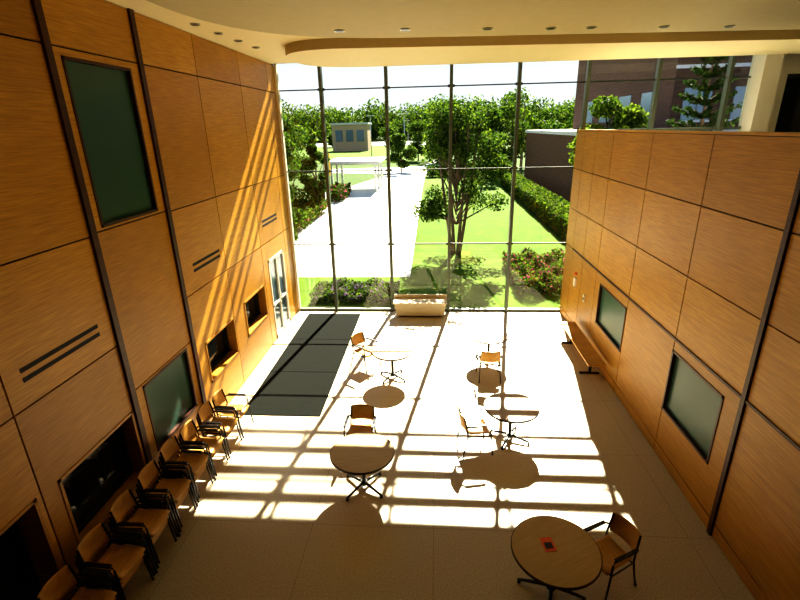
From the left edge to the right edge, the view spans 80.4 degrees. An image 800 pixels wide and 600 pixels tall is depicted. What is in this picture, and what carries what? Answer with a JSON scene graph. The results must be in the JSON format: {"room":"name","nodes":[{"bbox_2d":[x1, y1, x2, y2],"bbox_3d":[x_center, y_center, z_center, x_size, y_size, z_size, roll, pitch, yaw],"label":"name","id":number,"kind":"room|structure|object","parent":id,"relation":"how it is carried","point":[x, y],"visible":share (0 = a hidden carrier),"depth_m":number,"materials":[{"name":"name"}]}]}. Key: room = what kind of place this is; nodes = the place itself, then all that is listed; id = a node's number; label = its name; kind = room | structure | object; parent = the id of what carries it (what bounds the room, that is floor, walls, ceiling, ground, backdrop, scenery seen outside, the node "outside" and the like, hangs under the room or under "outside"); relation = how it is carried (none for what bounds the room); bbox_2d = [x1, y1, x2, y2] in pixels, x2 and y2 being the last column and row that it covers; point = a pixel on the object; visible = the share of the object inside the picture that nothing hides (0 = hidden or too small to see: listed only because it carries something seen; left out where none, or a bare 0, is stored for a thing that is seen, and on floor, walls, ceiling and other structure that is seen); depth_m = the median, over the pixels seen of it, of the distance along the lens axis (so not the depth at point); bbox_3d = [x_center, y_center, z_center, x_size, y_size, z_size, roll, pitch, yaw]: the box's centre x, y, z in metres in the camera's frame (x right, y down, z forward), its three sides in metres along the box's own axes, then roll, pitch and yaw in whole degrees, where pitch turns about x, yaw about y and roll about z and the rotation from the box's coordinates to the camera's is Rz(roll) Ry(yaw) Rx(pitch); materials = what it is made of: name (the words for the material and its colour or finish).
{"room":"atrium lobby","nodes":[
{"label":"atrium lobby","id":0,"kind":"room"},
{"bbox_2d":[0,0,297,599],"bbox_3d":[-4.466,-0.414,6.845,0.640,8.000,17.500,0,20,4],"label":"wall","id":1,"kind":"structure","parent":0,"point":[90,313],"depth_m":6.80,"materials":[{"name":"brown wood"}]},
{"bbox_2d":[62,425,133,532],"bbox_3d":[-4.425,2.531,6.824,0.082,1.060,1.450,0,20,4],"label":"glass","id":2,"kind":"object","parent":1,"relation":"attached to","point":[89,486],"visible":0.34,"depth_m":6.94,"materials":[{"name":"black glass"}]},
{"bbox_2d":[61,55,157,227],"bbox_3d":[-4.201,-2.283,6.963,0.082,2.180,1.440,0,20,4],"label":"glass panel","id":3,"kind":"object","parent":1,"relation":"attached to","point":[103,96],"visible":0.81,"depth_m":6.93,"materials":[{"name":"green glass"}]},
{"bbox_2d":[143,348,197,451],"bbox_3d":[-4.103,1.739,8.480,0.082,1.260,1.420,0,20,4],"label":"glass panel","id":4,"kind":"object","parent":1,"relation":"attached to","point":[170,395],"visible":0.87,"depth_m":8.49,"materials":[{"name":"green glass"}]},
{"bbox_2d":[207,327,229,370],"bbox_3d":[-4.154,1.070,10.528,0.082,0.820,1.370,0,20,4],"label":"glass","id":5,"kind":"object","parent":1,"relation":"attached to","point":[218,347],"visible":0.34,"depth_m":10.82,"materials":[{"name":"black glass"}]},
{"bbox_2d":[245,292,260,325],"bbox_3d":[-4.010,0.241,12.504,0.082,0.820,1.380,0,20,4],"label":"glass","id":6,"kind":"object","parent":1,"relation":"attached to","point":[252,306],"visible":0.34,"depth_m":12.85,"materials":[{"name":"black glass"}]},
{"bbox_2d":[268,249,290,338],"bbox_3d":[-3.644,-0.203,14.375,0.162,2.420,1.380,0,20,4],"label":"door","id":7,"kind":"structure","parent":1,"relation":"in","point":[276,264],"depth_m":14.40,"materials":[{"name":"white paint"}]},
{"bbox_2d":[95,311,754,599],"bbox_3d":[0.161,3.425,7.990,9.727,0.200,17.650,0,20,4],"label":"floor","id":8,"kind":"structure","parent":0,"point":[276,521],"depth_m":8.04,"materials":[{"name":"tile"}]},
{"bbox_2d":[37,564,122,599],"bbox_3d":[-3.775,3.728,5.608,0.692,1.038,0.586,1,20,8],"label":"armchairs","id":9,"kind":"object","parent":8,"relation":"on","point":[63,585],"visible":1,"depth_m":5.69,"materials":[{"name":"black metal"}]},
{"bbox_2d":[75,522,156,599],"bbox_3d":[-3.752,3.509,6.209,0.692,1.038,0.586,1,20,7],"label":"armchairs","id":10,"kind":"object","parent":8,"relation":"on","point":[121,561],"visible":0.86,"depth_m":6.20,"materials":[{"name":"black metal"}]},
{"bbox_2d":[108,489,178,573],"bbox_3d":[-3.708,3.290,6.809,0.692,1.038,0.586,0,20,3],"label":"armchairs","id":11,"kind":"object","parent":8,"relation":"on","point":[150,523],"visible":0.83,"depth_m":6.79,"materials":[{"name":"brown wood"}]},
{"bbox_2d":[135,460,198,536],"bbox_3d":[-3.664,3.071,7.409,0.692,1.038,0.586,0,20,3],"label":"armchairs","id":12,"kind":"object","parent":8,"relation":"on","point":[175,491],"visible":0.81,"depth_m":7.39,"materials":[{"name":"black metal"}]},
{"bbox_2d":[158,435,215,506],"bbox_3d":[-3.622,2.858,7.990,0.692,1.038,0.586,1,20,5],"label":"armchairs","id":13,"kind":"object","parent":8,"relation":"on","point":[170,451],"visible":0.8,"depth_m":7.99,"materials":[{"name":"brown wood"}]},
{"bbox_2d":[178,419,229,480],"bbox_3d":[-3.576,2.691,8.587,0.657,0.943,0.586,0,20,4],"label":"armchairs","id":14,"kind":"object","parent":8,"relation":"on","point":[188,431],"visible":0.68,"depth_m":8.61,"materials":[{"name":"brown wood"}]},
{"bbox_2d":[196,401,242,457],"bbox_3d":[-3.514,2.478,9.167,0.657,0.943,0.586,1,20,6],"label":"armchairs","id":15,"kind":"object","parent":8,"relation":"on","point":[205,412],"visible":0.84,"depth_m":9.15,"materials":[{"name":"brown wood"}]},
{"bbox_2d":[212,389,253,437],"bbox_3d":[-3.468,2.310,9.763,0.622,0.848,0.586,0,20,4],"label":"armchair","id":16,"kind":"object","parent":8,"relation":"on","point":[219,397],"visible":0.79,"depth_m":9.78,"materials":[{"name":"brown wood"}]},
{"bbox_2d":[244,313,359,416],"bbox_3d":[-2.407,1.494,13.149,1.760,0.014,6.010,0,20,4],"label":"entrance mat","id":17,"kind":"object","parent":8,"relation":"on","point":[300,383],"visible":0.95,"depth_m":12.26,"materials":[{"name":"carpet"}]},
{"bbox_2d":[343,404,376,436],"bbox_3d":[-0.741,2.519,9.014,0.586,0.848,0.622,1,20,6],"label":"armchair","id":18,"kind":"object","parent":8,"relation":"on","point":[358,411],"visible":0.65,"depth_m":9.14,"materials":[{"name":"brown wood"}]},
{"bbox_2d":[330,432,394,500],"bbox_3d":[-0.629,2.900,8.096,1.090,0.748,1.090,-3,20,-4],"label":"round cafe table","id":19,"kind":"object","parent":8,"relation":"on","point":[361,453],"visible":1,"depth_m":7.95,"materials":[{"name":"laminate"}]},
{"bbox_2d":[350,332,380,373],"bbox_3d":[-0.913,1.341,12.263,0.622,0.848,0.586,14,25,37],"label":"armchair","id":20,"kind":"object","parent":8,"relation":"on","point":[357,338],"visible":0.94,"depth_m":12.26,"materials":[{"name":"brown wood"}]},
{"bbox_2d":[372,342,411,383],"bbox_3d":[-0.188,1.589,11.672,0.980,0.748,0.980,-4,20,-7],"label":"round cafe table","id":21,"kind":"object","parent":8,"relation":"on","point":[391,351],"visible":1,"depth_m":11.56,"materials":[{"name":"laminate"}]},
{"bbox_2d":[393,294,446,316],"bbox_3d":[0.666,0.206,15.544,1.740,0.660,0.560,0,20,4],"label":"bench","id":22,"kind":"object","parent":8,"relation":"on","point":[406,305],"visible":1,"depth_m":15.40,"materials":[{"name":"brown wood"}]},
{"bbox_2d":[455,405,492,457],"bbox_3d":[1.413,2.463,9.029,0.622,0.848,0.586,-4,20,-7],"label":"armchair","id":23,"kind":"object","parent":8,"relation":"on","point":[477,426],"visible":1,"depth_m":8.89,"materials":[{"name":"brown wood"}]},
{"bbox_2d":[470,328,508,365],"bbox_3d":[2.322,1.263,12.405,1.000,0.748,1.000,-2,20,-1],"label":"round cafe table","id":24,"kind":"object","parent":8,"relation":"on","point":[489,336],"visible":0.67,"depth_m":12.24,"materials":[{"name":"laminate"}]},
{"bbox_2d":[476,349,502,383],"bbox_3d":[2.181,1.521,11.568,0.586,0.848,0.622,0,20,4],"label":"armchair","id":25,"kind":"object","parent":8,"relation":"on","point":[486,357],"visible":1,"depth_m":11.29,"materials":[{"name":"brown wood"}]},
{"bbox_2d":[484,392,539,449],"bbox_3d":[2.165,2.404,9.280,1.060,0.748,1.060,-6,20,-12],"label":"round cafe table","id":26,"kind":"object","parent":8,"relation":"on","point":[511,408],"visible":0.96,"depth_m":9.14,"materials":[{"name":"laminate"}]},
{"bbox_2d":[511,515,602,599],"bbox_3d":[1.999,3.534,6.184,1.120,0.748,1.120,-10,22,-23],"label":"round cafe table","id":27,"kind":"object","parent":8,"relation":"on","point":[577,562],"visible":1,"depth_m":6.00,"materials":[{"name":"laminate"}]},
{"bbox_2d":[540,537,556,551],"bbox_3d":[1.915,3.159,6.117,0.150,0.005,0.220,-3,20,-4],"label":"leaflet","id":28,"kind":"object","parent":27,"relation":"on","point":[547,542],"visible":1,"depth_m":6.11,"materials":[{"name":"paper"}]},
{"bbox_2d":[560,321,605,373],"bbox_3d":[4.770,1.302,12.561,0.480,0.460,2.700,0,20,4],"label":"wooden bench","id":29,"kind":"object","parent":8,"relation":"on","point":[586,350],"visible":1,"depth_m":12.17,"materials":[{"name":"brown wood"}]},
{"bbox_2d":[584,512,641,599],"bbox_3d":[2.802,3.408,6.341,0.622,0.848,0.586,-10,22,-22],"label":"armchair","id":30,"kind":"object","parent":8,"relation":"on","point":[614,556],"visible":0.81,"depth_m":6.31,"materials":[{"name":"brown wood"}]},
{"bbox_2d":[104,0,799,66],"bbox_3d":[3.230,-3.805,4.814,16.267,0.580,17.370,0,20,4],"label":"ceiling","id":31,"kind":"structure","parent":0,"point":[442,32],"depth_m":8.16,"materials":[{"name":"paint"}]},
{"bbox_2d":[334,29,344,32],"bbox_3d":[-1.019,-4.532,7.969,0.170,0.024,0.170,0,20,4],"label":"recessed light","id":32,"kind":"object","parent":31,"relation":"in","point":[336,30],"visible":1,"depth_m":7.94,"materials":[{"name":"metal"}]},
{"bbox_2d":[659,25,669,28],"bbox_3d":[4.618,-4.774,8.270,0.170,0.024,0.170,0,20,4],"label":"recessed light","id":33,"kind":"object","parent":31,"relation":"in","point":[663,26],"visible":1,"depth_m":8.22,"materials":[{"name":"metal"}]},
{"bbox_2d":[560,129,799,599],"bbox_3d":[4.787,0.694,6.575,0.350,5.695,17.500,0,20,4],"label":"wall","id":34,"kind":"structure","parent":0,"point":[696,234],"depth_m":7.07,"materials":[{"name":"brown wood"}]},
{"bbox_2d":[573,272,576,286],"bbox_3d":[5.142,-0.604,13.898,0.080,0.410,0.160,0,20,4],"label":"fire alarm box","id":35,"kind":"object","parent":34,"relation":"attached to","point":[575,273],"visible":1,"depth_m":13.87,"materials":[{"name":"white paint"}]},
{"bbox_2d":[595,283,626,351],"bbox_3d":[5.006,0.378,11.225,0.082,1.060,1.740,0,20,4],"label":"glass panel","id":36,"kind":"object","parent":34,"relation":"attached to","point":[610,312],"visible":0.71,"depth_m":11.25,"materials":[{"name":"green glass"}]},
{"bbox_2d":[661,350,723,464],"bbox_3d":[4.750,1.683,7.713,0.082,1.180,1.550,0,20,4],"label":"glass panel","id":37,"kind":"object","parent":34,"relation":"attached to","point":[690,401],"visible":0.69,"depth_m":7.69,"materials":[{"name":"green glass"}]},
{"bbox_2d":[737,54,799,131],"bbox_3d":[10.747,-5.605,12.962,2.150,3.100,0.600,0,20,4],"label":"wall","id":38,"kind":"structure","parent":0,"point":[771,103],"depth_m":12.94,"materials":[{"name":"white paint"}]},
{"bbox_2d":[273,56,750,311],"bbox_3d":[3.075,-3.386,14.525,13.367,8.000,0.240,0,20,4],"label":"window","id":39,"kind":"structure","parent":38,"relation":"in","point":[732,59],"depth_m":14.30,"materials":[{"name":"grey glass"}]},
{"label":"outside","id":40,"kind":"structure","parent":0,"visible":0},
{"bbox_3d":[9.541,-29.180,96.747,9.000,0.020,47.400,0,20,4],"label":"footpath","id":41,"kind":"object","parent":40,"visible":0},
{"bbox_2d":[421,124,440,154],"bbox_3d":[6.618,-27.509,81.252,6.031,7.647,5.672,0,20,4],"label":"tree","id":42,"kind":"object","parent":41,"relation":"on","point":[424,151],"visible":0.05,"depth_m":81.86,"materials":[{"name":"green plant"}]},
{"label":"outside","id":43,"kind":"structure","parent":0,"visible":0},
{"bbox_2d":[288,137,559,308],"bbox_3d":[21.137,-99.801,290.225,600.000,0.020,584.850,0,20,4],"label":"ground","id":44,"kind":"structure","parent":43,"point":[354,178],"depth_m":65.61,"materials":[{"name":"green plant"}]},
{"bbox_2d":[282,114,309,174],"bbox_3d":[-10.246,-12.556,41.312,6.206,7.604,6.545,0,20,4],"label":"tree","id":45,"kind":"object","parent":44,"relation":"on","point":[308,136],"visible":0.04,"depth_m":41.22,"materials":[{"name":"green plant"}]},
{"bbox_2d":[405,120,427,160],"bbox_3d":[3.770,-29.314,86.991,5.930,7.240,6.232,0,20,4],"label":"tree","id":46,"kind":"object","parent":44,"relation":"on","point":[418,126],"visible":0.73,"depth_m":86.46,"materials":[{"name":"green plant"}]},
{"bbox_2d":[281,95,574,149],"bbox_3d":[13.103,-74.154,191.550,310.385,23.093,176.695,0,20,4],"label":"trees","id":47,"kind":"object","parent":44,"relation":"on","point":[561,117],"visible":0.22,"depth_m":236.72,"materials":[{"name":"green plant"}]},
{"bbox_2d":[464,101,497,161],"bbox_3d":[12.715,-26.758,76.026,8.027,9.540,7.068,0,20,4],"label":"tree","id":48,"kind":"object","parent":44,"relation":"on","point":[493,104],"visible":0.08,"depth_m":73.39,"materials":[{"name":"green plant"}]},
{"bbox_2d":[485,100,531,172],"bbox_3d":[13.215,-19.742,57.961,6.154,8.688,7.484,0,20,4],"label":"tree","id":49,"kind":"object","parent":44,"relation":"on","point":[508,112],"visible":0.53,"depth_m":56.31,"materials":[{"name":"green plant"}]},
{"bbox_2d":[499,87,552,168],"bbox_3d":[17.225,-24.460,67.363,8.421,10.946,7.993,16,26,39],"label":"tree","id":50,"kind":"object","parent":44,"relation":"on","point":[535,124],"visible":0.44,"depth_m":65.61,"materials":[{"name":"green plant"}]},
{"bbox_2d":[524,55,752,201],"bbox_3d":[26.959,-14.240,29.648,30.550,17.000,37.200,0,20,4],"label":"brick building","id":51,"kind":"structure","parent":44,"relation":"on","point":[544,148],"depth_m":33.11,"materials":[{"name":"brown brick"}]},
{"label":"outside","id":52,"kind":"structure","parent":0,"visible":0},
{"bbox_2d":[409,175,565,307],"bbox_3d":[6.834,-7.721,37.927,10.450,0.020,46.700,0,20,4],"label":"lawn","id":53,"kind":"structure","parent":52,"point":[477,274],"depth_m":23.06,"materials":[{"name":"green plant"}]},
{"bbox_2d":[410,93,511,254],"bbox_3d":[2.868,-5.664,21.998,4.582,7.306,4.656,5,21,18],"label":"tree","id":54,"kind":"object","parent":53,"relation":"on","point":[437,145],"visible":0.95,"depth_m":21.01,"materials":[{"name":"green plant"}]},
{"bbox_2d":[427,164,507,177],"bbox_3d":[8.341,-16.113,58.601,10.175,1.819,2.420,0,20,4],"label":"shrub border","id":55,"kind":"object","parent":53,"relation":"on","point":[432,174],"visible":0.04,"depth_m":58.37,"materials":[{"name":"green plant"}]},
{"bbox_2d":[473,108,513,175],"bbox_3d":[10.368,-17.145,52.402,5.074,7.733,3.747,14,25,36],"label":"tree","id":56,"kind":"object","parent":53,"relation":"on","point":[495,115],"visible":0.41,"depth_m":51.63,"materials":[{"name":"green plant"}]},
{"bbox_2d":[501,247,564,294],"bbox_3d":[6.078,-1.221,18.848,3.549,0.902,4.336,0,20,4],"label":"flower bed","id":57,"kind":"object","parent":53,"relation":"on","point":[530,270],"visible":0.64,"depth_m":18.24,"materials":[{"name":"green plant"}]},
{"bbox_2d":[500,172,569,241],"bbox_3d":[10.305,-7.948,36.371,1.949,1.444,27.405,0,20,4],"label":"hedge","id":58,"kind":"object","parent":53,"relation":"on","point":[553,211],"visible":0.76,"depth_m":31.63,"materials":[{"name":"green plant"}]},
{"bbox_2d":[567,94,648,168],"bbox_3d":[7.362,-3.817,17.257,2.678,6.853,2.817,3,20,11],"label":"tree","id":59,"kind":"object","parent":53,"relation":"on","point":[632,115],"visible":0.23,"depth_m":16.33,"materials":[{"name":"green plant"}]},
{"bbox_2d":[666,56,741,130],"bbox_3d":[9.889,-4.314,16.050,3.444,8.402,3.457,8,22,23],"label":"conifer tree","id":60,"kind":"object","parent":53,"relation":"on","point":[706,88],"visible":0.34,"depth_m":15.01,"materials":[{"name":"green plant"}]},
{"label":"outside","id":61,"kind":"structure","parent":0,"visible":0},
{"bbox_2d":[298,277,412,306],"bbox_3d":[-3.317,-0.349,18.337,8.750,0.020,3.550,0,20,4],"label":"lawn","id":62,"kind":"structure","parent":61,"point":[306,284],"depth_m":18.20,"materials":[{"name":"green plant"}]},
{"bbox_2d":[309,276,399,304],"bbox_3d":[-1.602,-0.372,17.434,3.223,0.619,1.828,0,20,4],"label":"flower bed","id":63,"kind":"object","parent":62,"relation":"on","point":[380,290],"visible":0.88,"depth_m":17.05,"materials":[{"name":"green plant"}]},
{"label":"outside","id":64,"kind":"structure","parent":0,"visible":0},
{"bbox_2d":[294,146,427,162],"bbox_3d":[-14.500,-38.746,124.564,53.000,0.020,82.000,0,20,4],"label":"lawn","id":65,"kind":"structure","parent":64,"point":[380,151],"depth_m":117.74,"materials":[{"name":"green plant"}]},
{"bbox_2d":[330,122,371,151],"bbox_3d":[-13.705,-46.680,135.319,10.600,7.500,8.300,0,20,4],"label":"building","id":66,"kind":"structure","parent":65,"relation":"on","point":[345,136],"depth_m":131.71,"materials":[{"name":"beige paint"}]},
{"bbox_2d":[367,115,373,155],"bbox_3d":[-6.417,-36.237,104.614,1.800,8.550,0.300,0,20,4],"label":"lamp","id":67,"kind":"object","parent":65,"relation":"on","point":[367,115],"visible":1,"depth_m":104.09,"materials":[{"name":"metal"}]},
{"bbox_2d":[378,124,405,152],"bbox_3d":[-1.553,-33.550,99.717,5.977,6.733,6.288,0,20,4],"label":"tree","id":68,"kind":"object","parent":65,"relation":"on","point":[393,129],"visible":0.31,"depth_m":98.21,"materials":[{"name":"green plant"}]},
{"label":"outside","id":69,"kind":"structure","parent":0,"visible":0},
{"bbox_2d":[306,141,425,146],"bbox_3d":[14.062,-64.371,193.156,120.000,0.020,52.000,0,20,4],"label":"parking lot","id":70,"kind":"structure","parent":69,"point":[407,142],"depth_m":188.29,"materials":[{"name":"concrete"}]},
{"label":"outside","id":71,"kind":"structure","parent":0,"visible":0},
{"bbox_2d":[294,167,426,276],"bbox_3d":[0.446,-11.088,47.621,26.000,0.020,59.100,0,20,4],"label":"pavement","id":72,"kind":"structure","parent":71,"point":[362,217],"depth_m":28.70,"materials":[{"name":"concrete"}]},
{"bbox_2d":[284,132,306,223],"bbox_3d":[-7.007,-6.642,27.049,3.114,6.100,3.116,-5,20,-9],"label":"tree","id":73,"kind":"object","parent":72,"relation":"on","point":[289,147],"visible":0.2,"depth_m":27.39,"materials":[{"name":"green plant"}]},
{"bbox_2d":[294,231,297,246],"bbox_3d":[-6.011,-3.586,22.053,2.215,3.730,2.209,0,20,4],"label":"tree","id":74,"kind":"object","parent":72,"relation":"on","point":[295,234],"visible":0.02,"depth_m":22.64,"materials":[{"name":"green plant"}]},
{"bbox_2d":[282,117,317,206],"bbox_3d":[-8.166,-9.052,32.716,3.812,6.806,4.033,11,23,30],"label":"tree","id":75,"kind":"object","parent":72,"relation":"on","point":[289,126],"visible":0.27,"depth_m":32.90,"materials":[{"name":"green plant"}]},
{"bbox_2d":[291,199,326,233],"bbox_3d":[-6.715,-5.343,30.556,1.999,1.261,12.185,0,20,4],"label":"shrub border","id":76,"kind":"object","parent":72,"relation":"on","point":[313,211],"visible":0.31,"depth_m":32.00,"materials":[{"name":"green plant"}]},
{"bbox_2d":[298,143,329,201],"bbox_3d":[-6.278,-8.780,34.386,2.334,5.069,2.303,0,20,4],"label":"tree","id":77,"kind":"object","parent":72,"relation":"on","point":[318,186],"visible":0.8,"depth_m":33.99,"materials":[{"name":"green plant"}]},
{"bbox_2d":[322,152,330,199],"bbox_3d":[-5.816,-9.686,37.971,0.600,4.200,0.100,0,20,4],"label":"banner pole","id":78,"kind":"object","parent":72,"relation":"on","point":[322,152],"visible":0.35,"depth_m":37.64,"materials":[{"name":"metal"}]},
{"bbox_2d":[320,181,351,201],"bbox_3d":[-6.108,-9.691,42.248,3.019,1.426,5.253,0,20,4],"label":"shrub border","id":79,"kind":"object","parent":72,"relation":"on","point":[338,191],"visible":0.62,"depth_m":40.87,"materials":[{"name":"green plant"}]},
{"bbox_2d":[330,157,385,191],"bbox_3d":[-4.335,-12.951,48.676,5.300,2.950,6.500,0,20,4],"label":"pavilion","id":80,"kind":"object","parent":72,"relation":"on","point":[374,161],"visible":0.81,"depth_m":46.62,"materials":[{"name":"metal"}]},
{"bbox_2d":[386,132,417,172],"bbox_3d":[0.368,-20.347,65.340,4.256,5.346,4.421,-9,21,-20],"label":"tree","id":81,"kind":"object","parent":72,"relation":"on","point":[409,154],"visible":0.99,"depth_m":64.71,"materials":[{"name":"green plant"}]},
{"bbox_2d":[464,111,486,155],"bbox_3d":[9.295,-22.513,66.104,5.878,8.498,6.320,-13,23,-29],"label":"tree","id":82,"kind":"object","parent":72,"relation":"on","point":[472,136],"visible":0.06,"depth_m":65.42,"materials":[{"name":"green plant"}]}
]}

